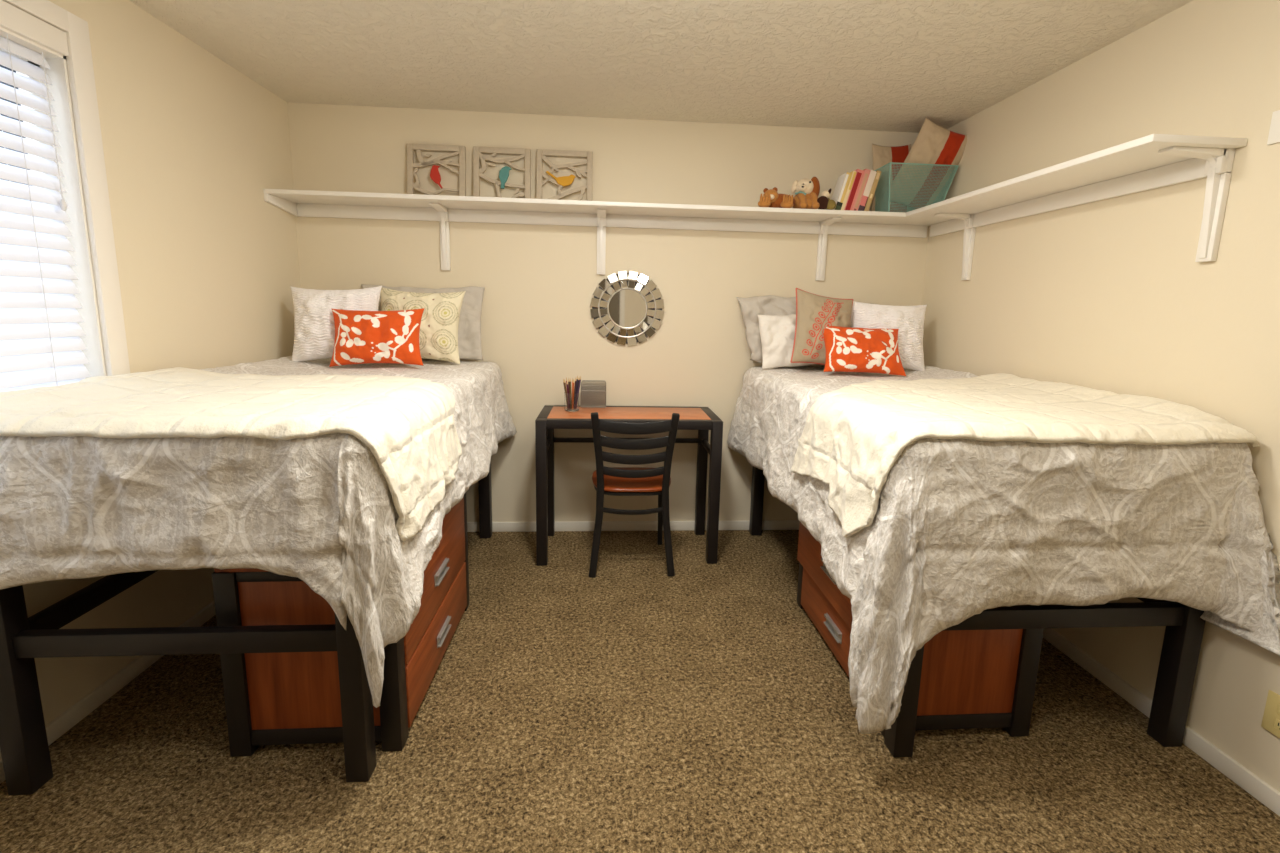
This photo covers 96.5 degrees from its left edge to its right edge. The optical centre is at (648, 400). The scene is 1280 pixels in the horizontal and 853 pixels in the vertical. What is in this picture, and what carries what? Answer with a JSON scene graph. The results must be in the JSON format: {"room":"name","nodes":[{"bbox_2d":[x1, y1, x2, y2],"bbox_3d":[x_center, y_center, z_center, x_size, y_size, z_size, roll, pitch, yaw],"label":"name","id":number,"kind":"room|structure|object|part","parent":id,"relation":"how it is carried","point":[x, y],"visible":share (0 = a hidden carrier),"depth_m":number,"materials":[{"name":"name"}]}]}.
{"room":"dorm bedroom","nodes":[
{"label":"dorm bedroom","id":0,"kind":"room"},
{"bbox_2d":[0,0,300,759],"bbox_3d":[-1.782,-0.006,0.780,0.120,2.342,4.800,1,9,-4],"label":"wall","id":1,"kind":"structure","parent":0,"point":[207,266],"depth_m":2.22,"materials":[{"name":"beige paint"}]},
{"bbox_2d":[0,0,129,377],"bbox_3d":[-1.791,-0.342,1.069,0.136,1.453,1.718,1,9,-4],"label":"window","id":2,"kind":"structure","parent":1,"relation":"in","point":[73,89],"depth_m":1.82,"materials":[{"name":"white paint"}]},
{"bbox_3d":[-1.829,-0.314,1.071,0.035,1.229,1.554,1,9,-4],"label":"sash","id":3,"kind":"part","parent":2,"relation":"part of","materials":[{"name":"white plastic"}]},
{"bbox_2d":[0,0,90,391],"bbox_3d":[-1.766,-0.353,1.069,0.074,1.301,1.566,1,9,-4],"label":"window blind","id":4,"kind":"object","parent":2,"relation":"attached to","point":[41,345],"visible":0.77,"depth_m":1.68,"materials":[{"name":"white paint"}]},
{"bbox_3d":[-1.824,-0.427,1.684,0.051,1.225,0.002,1,9,-4],"label":"ladder cord","id":5,"kind":"part","parent":4,"relation":"part of","materials":[{"name":"white fabric"}]},
{"bbox_3d":[-1.794,-0.805,1.723,0.015,0.450,0.015,1,9,-4],"label":"pull cord","id":6,"kind":"part","parent":4,"relation":"part of","materials":[{"name":"white plastic"}]},
{"bbox_2d":[0,601,215,783],"bbox_3d":[-1.741,1.123,0.959,0.014,0.058,4.786,1,9,-4],"label":"baseboard","id":7,"kind":"structure","parent":1,"relation":"attached to","point":[55,729],"depth_m":1.90,"materials":[{"name":"beige paint"}]},
{"bbox_2d":[287,102,928,521],"bbox_3d":[-0.150,-0.379,3.341,3.759,2.342,0.120,1,9,-4],"label":"wall","id":8,"kind":"structure","parent":0,"point":[540,282],"depth_m":3.21,"materials":[{"name":"beige paint"}]},
{"bbox_2d":[263,189,954,280],"bbox_3d":[-0.123,-0.855,3.059,3.517,0.347,0.284,1,9,-4],"label":"wall shelf","id":9,"kind":"object","parent":8,"relation":"attached to","point":[445,209],"visible":0.99,"depth_m":3.08,"materials":[{"name":"white paint"}]},
{"bbox_2d":[407,143,465,195],"bbox_3d":[-1.127,-1.202,3.036,0.300,0.300,0.053,1,9,-4],"label":"plaque","id":10,"kind":"object","parent":9,"relation":"on","point":[435,176],"visible":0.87,"depth_m":3.02,"materials":[{"name":"brown wood"}]},
{"bbox_2d":[473,146,530,198],"bbox_3d":[-0.785,-1.199,3.062,0.300,0.300,0.053,1,9,-4],"label":"plaque","id":11,"kind":"object","parent":9,"relation":"on","point":[477,156],"visible":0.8,"depth_m":3.05,"materials":[{"name":"brown wood"}]},
{"bbox_2d":[536,149,592,200],"bbox_3d":[-0.454,-1.195,3.087,0.300,0.300,0.053,1,9,-4],"label":"plaque","id":12,"kind":"object","parent":9,"relation":"on","point":[541,155],"visible":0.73,"depth_m":3.08,"materials":[{"name":"brown wood"}]},
{"bbox_2d":[758,187,794,207],"bbox_3d":[0.670,-1.062,3.007,0.214,0.112,0.138,1,9,-4],"label":"plush bear","id":13,"kind":"object","parent":9,"relation":"on","point":[771,198],"visible":0.95,"depth_m":2.96},
{"bbox_2d":[791,177,819,208],"bbox_3d":[0.831,-1.093,3.024,0.144,0.176,0.159,1,9,-4],"label":"plush dog","id":14,"kind":"object","parent":9,"relation":"on","point":[807,190],"visible":0.96,"depth_m":2.99},
{"bbox_3d":[0.804,-1.050,2.991,0.040,0.096,0.085,1,9,-4],"label":"leg","id":15,"kind":"part","parent":14,"relation":"part of","materials":[{"name":"brown"}]},
{"bbox_3d":[0.869,-1.049,2.997,0.040,0.096,0.085,1,9,-4],"label":"leg","id":16,"kind":"part","parent":14,"relation":"part of","materials":[{"name":"brown"}]},
{"bbox_2d":[817,188,835,209],"bbox_3d":[0.921,-1.059,3.028,0.105,0.110,0.126,1,9,-4],"label":"turtle","id":17,"kind":"object","parent":9,"relation":"on","point":[825,203],"visible":0.91,"depth_m":2.97,"materials":[{"name":"brown"}]},
{"bbox_2d":[831,172,851,209],"bbox_3d":[1.018,-1.102,3.060,0.082,0.207,0.114,1,9,-4],"label":"book","id":18,"kind":"object","parent":9,"relation":"on","point":[838,196],"visible":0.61,"depth_m":3.01,"materials":[{"name":"white paper"}]},
{"bbox_2d":[841,171,855,209],"bbox_3d":[1.046,-1.107,3.061,0.072,0.211,0.114,1,9,-4],"label":"book","id":19,"kind":"object","parent":9,"relation":"on","point":[852,172],"visible":0.34,"depth_m":3.00,"materials":[{"name":"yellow paper"}]},
{"bbox_2d":[844,169,864,209],"bbox_3d":[1.077,-1.109,3.063,0.097,0.227,0.114,1,9,-4],"label":"book","id":20,"kind":"object","parent":9,"relation":"on","point":[859,173],"visible":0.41,"depth_m":3.01,"materials":[{"name":"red paper"}]},
{"bbox_2d":[852,169,870,210],"bbox_3d":[1.115,-1.112,3.065,0.088,0.228,0.114,1,9,-4],"label":"book","id":21,"kind":"object","parent":9,"relation":"on","point":[867,171],"visible":0.38,"depth_m":3.01,"materials":[{"name":"pink paper"}]},
{"bbox_2d":[858,170,876,210],"bbox_3d":[1.147,-1.108,3.068,0.088,0.223,0.114,1,9,-4],"label":"book","id":22,"kind":"object","parent":9,"relation":"on","point":[872,175],"visible":0.45,"depth_m":3.01,"materials":[{"name":"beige paper"}]},
{"bbox_2d":[864,170,880,210],"bbox_3d":[1.177,-1.109,3.071,0.080,0.220,0.114,1,9,-4],"label":"book","id":23,"kind":"object","parent":9,"relation":"on","point":[878,173],"visible":0.45,"depth_m":3.02,"materials":[{"name":"brown paper"}]},
{"bbox_2d":[874,162,958,211],"bbox_3d":[1.435,-1.134,3.125,0.376,0.252,0.226,1,9,-4],"label":"wire basket","id":24,"kind":"object","parent":9,"relation":"on","point":[881,193],"visible":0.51,"depth_m":3.03,"materials":[{"name":"teal metal"}]},
{"bbox_2d":[871,144,911,211],"bbox_3d":[1.353,-1.231,3.187,0.255,0.396,0.070,1,9,-4],"label":"striped pillow","id":25,"kind":"object","parent":24,"relation":"in","point":[882,155],"visible":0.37,"depth_m":3.16,"materials":[{"name":"fabric"}]},
{"bbox_2d":[885,117,966,207],"bbox_3d":[1.503,-1.243,3.076,0.398,0.463,0.216,1,9,-4],"label":"striped pillow","id":26,"kind":"object","parent":24,"relation":"in","point":[934,144],"visible":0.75,"depth_m":3.00,"materials":[{"name":"fabric"}]},
{"bbox_2d":[590,271,663,345],"bbox_3d":[-0.121,-0.522,3.244,0.422,0.422,0.020,1,9,-4],"label":"wall mirror","id":27,"kind":"object","parent":8,"relation":"attached to","point":[626,307],"visible":1,"depth_m":3.24,"materials":[{"name":"grey mirror"}]},
{"bbox_3d":[-0.121,-0.521,3.241,0.216,0.216,0.006,1,9,-4],"label":"glass","id":28,"kind":"part","parent":27,"relation":"part of","materials":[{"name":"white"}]},
{"bbox_2d":[467,520,799,531],"bbox_3d":[-0.171,0.759,3.455,3.519,0.058,0.014,1,9,-4],"label":"baseboard","id":29,"kind":"structure","parent":8,"relation":"attached to","point":[766,524],"depth_m":3.45,"materials":[{"name":"beige paint"}]},
{"bbox_2d":[0,530,1279,852],"bbox_3d":[0.004,1.219,1.112,3.759,0.100,5.040,1,9,-4],"label":"floor","id":30,"kind":"structure","parent":0,"point":[631,707],"depth_m":1.71,"materials":[{"name":"carpet"}]},
{"bbox_2d":[0,461,492,794],"bbox_3d":[-1.310,0.553,2.387,0.936,0.752,1.784,1,9,-4],"label":"platform bed","id":31,"kind":"object","parent":30,"relation":"on","point":[24,748],"visible":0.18,"depth_m":1.53,"materials":[{"name":"black wood"}]},
{"bbox_3d":[-1.683,0.694,1.507,0.062,0.735,0.062,1,9,-4],"label":"leg","id":32,"kind":"part","parent":31,"relation":"part of","materials":[{"name":"black wood"}]},
{"bbox_3d":[-1.745,0.501,2.346,0.034,0.062,1.660,1,9,-4],"label":"rail","id":33,"kind":"part","parent":31,"relation":"part of","materials":[{"name":"black wood"}]},
{"bbox_3d":[-1.246,0.643,1.530,0.812,0.062,0.035,1,9,-4],"label":"rail","id":34,"kind":"part","parent":31,"relation":"part of","materials":[{"name":"black wood"}]},
{"bbox_2d":[0,356,516,707],"bbox_3d":[-1.257,0.273,2.298,1.162,0.778,1.912,1,9,-4],"label":"comforter","id":35,"kind":"object","parent":31,"relation":"on","point":[320,511],"visible":0.56,"depth_m":1.42,"materials":[{"name":"beige fabric"}]},
{"bbox_2d":[0,367,461,540],"bbox_3d":[-1.225,0.121,1.853,1.154,0.384,0.970,1,9,-4],"label":"throw blanket","id":36,"kind":"object","parent":35,"relation":"on","point":[407,423],"visible":1,"depth_m":1.59,"materials":[{"name":"beige fabric"}]},
{"bbox_2d":[290,286,381,361],"bbox_3d":[-1.551,-0.380,2.840,0.440,0.390,0.227,0,9,-10],"label":"square pillow","id":37,"kind":"object","parent":35,"relation":"on","point":[314,337],"visible":0.63,"depth_m":2.77,"materials":[{"name":"white fabric"}]},
{"bbox_2d":[329,308,424,366],"bbox_3d":[-1.300,-0.304,2.740,0.434,0.283,0.162,0,9,-9],"label":"lumbar pillow","id":38,"kind":"object","parent":35,"relation":"on","point":[361,337],"visible":1,"depth_m":2.69,"materials":[{"name":"fabric"}]},
{"bbox_2d":[380,288,465,363],"bbox_3d":[-1.189,-0.389,2.962,0.460,0.386,0.196,1,9,-4],"label":"square pillow","id":39,"kind":"object","parent":35,"relation":"on","point":[438,335],"visible":0.61,"depth_m":2.91,"materials":[{"name":"fabric"}]},
{"bbox_2d":[361,284,484,359],"bbox_3d":[-1.240,-0.428,3.128,0.665,0.401,0.129,0,9,-6],"label":"sham pillow","id":40,"kind":"object","parent":35,"relation":"on","point":[469,328],"visible":0.21,"depth_m":3.13,"materials":[{"name":"beige fabric"}]},
{"bbox_3d":[-0.811,0.703,1.574,0.062,0.735,0.062,1,9,-4],"label":"leg","id":41,"kind":"part","parent":31,"relation":"part of","materials":[{"name":"black wood"}]},
{"bbox_3d":[-0.938,0.428,3.269,0.062,0.735,0.062,1,9,-4],"label":"leg","id":42,"kind":"part","parent":31,"relation":"part of","materials":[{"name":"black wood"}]},
{"bbox_2d":[212,493,468,756],"bbox_3d":[-1.002,0.690,2.077,0.509,0.593,0.863,1,9,-4],"label":"drawer unit","id":43,"kind":"object","parent":30,"relation":"on","point":[282,698],"visible":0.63,"depth_m":1.68,"materials":[{"name":"brown wood"}]},
{"bbox_3d":[-1.196,0.761,1.666,0.060,0.575,0.060,1,9,-4],"label":"post","id":44,"kind":"part","parent":43,"relation":"part of","materials":[{"name":"black wood"}]},
{"bbox_3d":[-1.004,0.406,2.031,0.481,0.018,0.853,1,9,-4],"label":"panel","id":45,"kind":"part","parent":43,"relation":"part of","materials":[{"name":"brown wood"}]},
{"bbox_3d":[-0.974,0.495,1.632,0.371,0.030,0.032,1,9,-4],"label":"rail","id":46,"kind":"part","parent":43,"relation":"part of","materials":[{"name":"black wood"}]},
{"bbox_3d":[-0.980,0.741,1.671,0.371,0.467,0.020,1,9,-4],"label":"panel","id":47,"kind":"part","parent":43,"relation":"part of","materials":[{"name":"brown wood"}]},
{"bbox_3d":[-0.986,0.995,1.712,0.371,0.048,0.032,1,9,-4],"label":"rail","id":48,"kind":"part","parent":43,"relation":"part of","materials":[{"name":"black wood"}]},
{"bbox_3d":[-0.766,0.765,1.699,0.060,0.575,0.060,1,9,-4],"label":"post","id":49,"kind":"part","parent":43,"relation":"part of","materials":[{"name":"black wood"}]},
{"bbox_3d":[-0.771,0.594,2.079,0.024,0.308,0.739,1,9,-4],"label":"drawer","id":50,"kind":"part","parent":43,"relation":"part of","materials":[{"name":"brown wood"}]},
{"bbox_3d":[-0.777,0.857,2.121,0.024,0.204,0.739,1,9,-4],"label":"drawer","id":51,"kind":"part","parent":43,"relation":"part of","materials":[{"name":"brown wood"}]},
{"bbox_3d":[-0.753,0.625,2.085,0.014,0.044,0.150,1,9,-4],"label":"handle","id":52,"kind":"part","parent":43,"relation":"part of","materials":[{"name":"silver metal"}]},
{"bbox_3d":[-0.758,0.857,2.123,0.014,0.044,0.150,1,9,-4],"label":"handle","id":53,"kind":"part","parent":43,"relation":"part of","materials":[{"name":"silver metal"}]},
{"bbox_3d":[-0.825,0.637,2.490,0.060,0.575,0.060,1,9,-4],"label":"post","id":54,"kind":"part","parent":43,"relation":"part of","materials":[{"name":"black wood"}]},
{"bbox_2d":[535,405,722,565],"bbox_3d":[-0.117,0.447,3.157,0.948,0.772,0.445,1,9,-4],"label":"desk","id":55,"kind":"object","parent":30,"relation":"on","point":[551,417],"visible":0.98,"depth_m":2.99,"materials":[{"name":"black wood"}]},
{"bbox_3d":[-0.548,0.474,2.931,0.054,0.770,0.054,1,9,-4],"label":"leg","id":56,"kind":"part","parent":55,"relation":"part of","materials":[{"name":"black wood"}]},
{"bbox_3d":[-0.577,0.411,3.316,0.054,0.770,0.054,1,9,-4],"label":"leg","id":57,"kind":"part","parent":55,"relation":"part of","materials":[{"name":"black wood"}]},
{"bbox_2d":[564,391,578,411],"bbox_3d":[-0.419,0.005,3.114,0.080,0.100,0.080,1,9,-4],"label":"pencil cup","id":58,"kind":"object","parent":55,"relation":"on","point":[571,400],"visible":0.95,"depth_m":3.08,"materials":[{"name":"clear glass"}]},
{"bbox_2d":[580,380,605,407],"bbox_3d":[-0.315,-0.038,3.256,0.145,0.144,0.085,1,9,-4],"label":"holder","id":59,"kind":"object","parent":55,"relation":"on","point":[585,393],"visible":1,"depth_m":3.25,"materials":[{"name":"grey metal"}]},
{"bbox_3d":[-0.313,-0.011,3.224,0.145,0.094,0.011,1,9,-4],"label":"panel","id":60,"kind":"part","parent":59,"relation":"part of","materials":[{"name":"grey metal"}]},
{"bbox_3d":[-0.109,0.089,3.100,0.948,0.045,0.445,1,9,-4],"label":"frame","id":61,"kind":"part","parent":55,"relation":"part of","materials":[{"name":"black wood"}]},
{"bbox_3d":[0.314,0.421,3.384,0.054,0.770,0.054,1,9,-4],"label":"leg","id":62,"kind":"part","parent":55,"relation":"part of","materials":[{"name":"black wood"}]},
{"bbox_3d":[0.343,0.483,2.999,0.054,0.770,0.054,1,9,-4],"label":"leg","id":63,"kind":"part","parent":55,"relation":"part of","materials":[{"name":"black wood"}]},
{"bbox_2d":[589,412,679,577],"bbox_3d":[-0.088,0.441,2.975,0.432,0.846,0.464,1,9,-4],"label":"chair","id":64,"kind":"object","parent":30,"relation":"on","point":[615,481],"visible":1,"depth_m":2.80,"materials":[{"name":"black metal"}]},
{"bbox_3d":[-0.254,0.467,2.787,0.074,0.846,0.105,1,9,-4],"label":"leg","id":65,"kind":"part","parent":64,"relation":"part of","materials":[{"name":"black metal"}]},
{"bbox_3d":[-0.091,0.433,3.009,0.399,0.017,0.374,1,9,-4],"label":"seat frame","id":66,"kind":"part","parent":64,"relation":"part of","materials":[{"name":"wood"}]},
{"bbox_3d":[-0.090,0.413,3.006,0.416,0.022,0.390,1,9,-4],"label":"seat","id":67,"kind":"part","parent":64,"relation":"part of","materials":[{"name":"brown wood"}]},
{"bbox_3d":[0.066,0.612,3.223,0.030,0.433,0.056,3,9,10],"label":"leg","id":68,"kind":"part","parent":64,"relation":"part of","materials":[{"name":"black metal"}]},
{"bbox_3d":[0.110,0.470,2.819,0.059,0.846,0.117,-3,10,-26],"label":"leg","id":69,"kind":"part","parent":64,"relation":"part of","materials":[{"name":"black metal"}]},
{"bbox_2d":[797,522,1043,737],"bbox_3d":[0.936,0.716,2.196,0.523,0.593,0.864,1,9,-4],"label":"drawer unit","id":70,"kind":"object","parent":30,"relation":"on","point":[971,679],"visible":0.38,"depth_m":1.81,"materials":[{"name":"brown wood"}]},
{"bbox_3d":[0.723,0.658,2.579,0.060,0.575,0.060,1,9,-4],"label":"post","id":71,"kind":"part","parent":70,"relation":"part of","materials":[{"name":"black wood"}]},
{"bbox_3d":[0.703,0.615,2.162,0.024,0.308,0.740,1,9,-4],"label":"drawer","id":72,"kind":"part","parent":70,"relation":"part of","materials":[{"name":"brown wood"}]},
{"bbox_3d":[0.727,0.878,2.206,0.024,0.204,0.740,1,9,-4],"label":"drawer","id":73,"kind":"part","parent":70,"relation":"part of","materials":[{"name":"brown wood"}]},
{"bbox_3d":[0.683,0.645,2.165,0.014,0.044,0.150,1,9,-4],"label":"handle","id":74,"kind":"part","parent":70,"relation":"part of","materials":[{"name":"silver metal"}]},
{"bbox_3d":[0.708,0.878,2.205,0.014,0.044,0.150,1,9,-4],"label":"handle","id":75,"kind":"part","parent":70,"relation":"part of","materials":[{"name":"silver metal"}]},
{"bbox_3d":[0.985,1.021,1.832,0.355,0.048,0.032,1,9,-4],"label":"rail","id":76,"kind":"part","parent":70,"relation":"part of","materials":[{"name":"black wood"}]},
{"bbox_3d":[0.990,0.767,1.791,0.355,0.467,0.020,1,9,-4],"label":"panel","id":77,"kind":"part","parent":70,"relation":"part of","materials":[{"name":"brown wood"}]},
{"bbox_3d":[1.196,0.791,1.819,0.060,0.575,0.060,1,9,-4],"label":"post","id":78,"kind":"part","parent":70,"relation":"part of","materials":[{"name":"black wood"}]},
{"bbox_2d":[749,466,1205,756],"bbox_3d":[1.158,0.577,2.588,0.948,0.752,1.780,1,9,-4],"label":"platform bed","id":79,"kind":"object","parent":30,"relation":"on","point":[1184,630],"visible":0.13,"depth_m":1.74,"materials":[{"name":"black wood"}]},
{"bbox_3d":[0.652,0.444,3.401,0.062,0.735,0.062,1,9,-4],"label":"leg","id":80,"kind":"part","parent":79,"relation":"part of","materials":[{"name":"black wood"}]},
{"bbox_3d":[0.779,0.718,1.710,0.062,0.735,0.062,1,9,-4],"label":"leg","id":81,"kind":"part","parent":79,"relation":"part of","materials":[{"name":"black wood"}]},
{"bbox_2d":[727,365,1279,733],"bbox_3d":[1.097,0.364,2.445,1.163,0.896,1.996,1,9,-4],"label":"comforter","id":82,"kind":"object","parent":79,"relation":"on","point":[960,529],"visible":0.69,"depth_m":1.59,"materials":[{"name":"beige fabric"}]},
{"bbox_2d":[757,314,813,368],"bbox_3d":[0.803,-0.334,3.142,0.412,0.315,0.150,-1,9,-12],"label":"bed pillow","id":83,"kind":"object","parent":82,"relation":"on","point":[777,333],"visible":0.5,"depth_m":3.09,"materials":[{"name":"white fabric"}]},
{"bbox_2d":[736,295,878,362],"bbox_3d":[0.937,-0.395,3.282,0.890,0.405,0.183,1,9,-4],"label":"sham pillow","id":84,"kind":"object","parent":82,"relation":"on","point":[771,305],"visible":0.14,"depth_m":3.23,"materials":[{"name":"beige fabric"}]},
{"bbox_2d":[790,288,852,364],"bbox_3d":[0.920,-0.371,3.023,0.392,0.436,0.170,0,9,-8],"label":"square pillow","id":85,"kind":"object","parent":82,"relation":"on","point":[814,313],"visible":0.77,"depth_m":2.96,"materials":[{"name":"fabric"}]},
{"bbox_2d":[824,326,905,375],"bbox_3d":[1.091,-0.258,2.925,0.429,0.244,0.180,1,9,-1],"label":"lumbar pillow","id":86,"kind":"object","parent":82,"relation":"on","point":[848,349],"visible":1,"depth_m":2.87,"materials":[{"name":"fabric"}]},
{"bbox_2d":[851,301,926,370],"bbox_3d":[1.299,-0.349,3.107,0.440,0.374,0.225,1,9,-4],"label":"square pillow","id":87,"kind":"object","parent":82,"relation":"on","point":[909,320],"visible":0.54,"depth_m":3.05,"materials":[{"name":"white fabric"}]},
{"bbox_2d":[790,373,1258,537],"bbox_3d":[1.125,0.153,2.098,1.136,0.417,1.096,1,9,-4],"label":"throw blanket","id":88,"kind":"object","parent":82,"relation":"on","point":[853,435],"visible":1,"depth_m":1.75,"materials":[{"name":"beige fabric"}]},
{"bbox_3d":[1.222,0.653,1.731,0.824,0.062,0.035,1,9,-4],"label":"rail","id":89,"kind":"part","parent":79,"relation":"part of","materials":[{"name":"black wood"}]},
{"bbox_3d":[1.601,0.520,2.612,0.034,0.062,1.656,1,9,-4],"label":"rail","id":90,"kind":"part","parent":79,"relation":"part of","materials":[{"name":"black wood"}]},
{"bbox_3d":[1.662,0.728,1.777,0.062,0.735,0.062,1,9,-4],"label":"leg","id":91,"kind":"part","parent":79,"relation":"part of","materials":[{"name":"black wood"}]},
{"bbox_2d":[129,0,1192,132],"bbox_3d":[0.059,-1.191,0.725,3.759,0.100,5.040,1,9,-4],"label":"ceiling","id":92,"kind":"structure","parent":0,"point":[869,65],"depth_m":2.27,"materials":[{"name":"beige paint"}]},
{"bbox_2d":[922,0,1279,791],"bbox_3d":[1.846,0.034,1.058,0.120,2.342,4.800,1,9,-4],"label":"wall","id":93,"kind":"structure","parent":0,"point":[1112,294],"depth_m":1.95,"materials":[{"name":"beige paint"}]},
{"bbox_2d":[906,134,1247,279],"bbox_3d":[1.535,-0.724,2.479,0.297,0.347,1.622,1,9,-4],"label":"wall shelf","id":94,"kind":"object","parent":93,"relation":"attached to","point":[1153,161],"visible":1,"depth_m":1.99,"materials":[{"name":"white paint"}]},
{"bbox_2d":[1043,628,1279,815],"bbox_3d":[1.753,1.161,1.227,0.014,0.058,4.786,1,9,-4],"label":"baseboard","id":95,"kind":"structure","parent":93,"relation":"attached to","point":[1263,792],"depth_m":1.79,"materials":[{"name":"beige paint"}]},
{"bbox_2d":[1261,690,1279,737],"bbox_3d":[1.732,0.871,1.559,0.009,0.115,0.092,1,9,-4],"label":"power outlet","id":96,"kind":"object","parent":93,"relation":"attached to","point":[1270,721],"visible":1,"depth_m":1.58,"materials":[{"name":"beige plastic"}]},
{"bbox_2d":[1273,718,1279,730],"bbox_3d":[1.730,0.892,1.562,0.004,0.028,0.034,1,9,-4],"label":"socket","id":97,"kind":"object","parent":96,"relation":"attached to","point":[1276,721],"depth_m":1.57,"materials":[{"name":"beige plastic"}]},
{"bbox_2d":[1267,110,1279,144],"bbox_3d":[1.749,-0.757,1.562,0.011,0.088,0.090,1,9,-4],"label":"light switch","id":98,"kind":"object","parent":93,"relation":"attached to","point":[1274,132],"visible":1,"depth_m":1.59,"materials":[{"name":"white plastic"}]}
]}

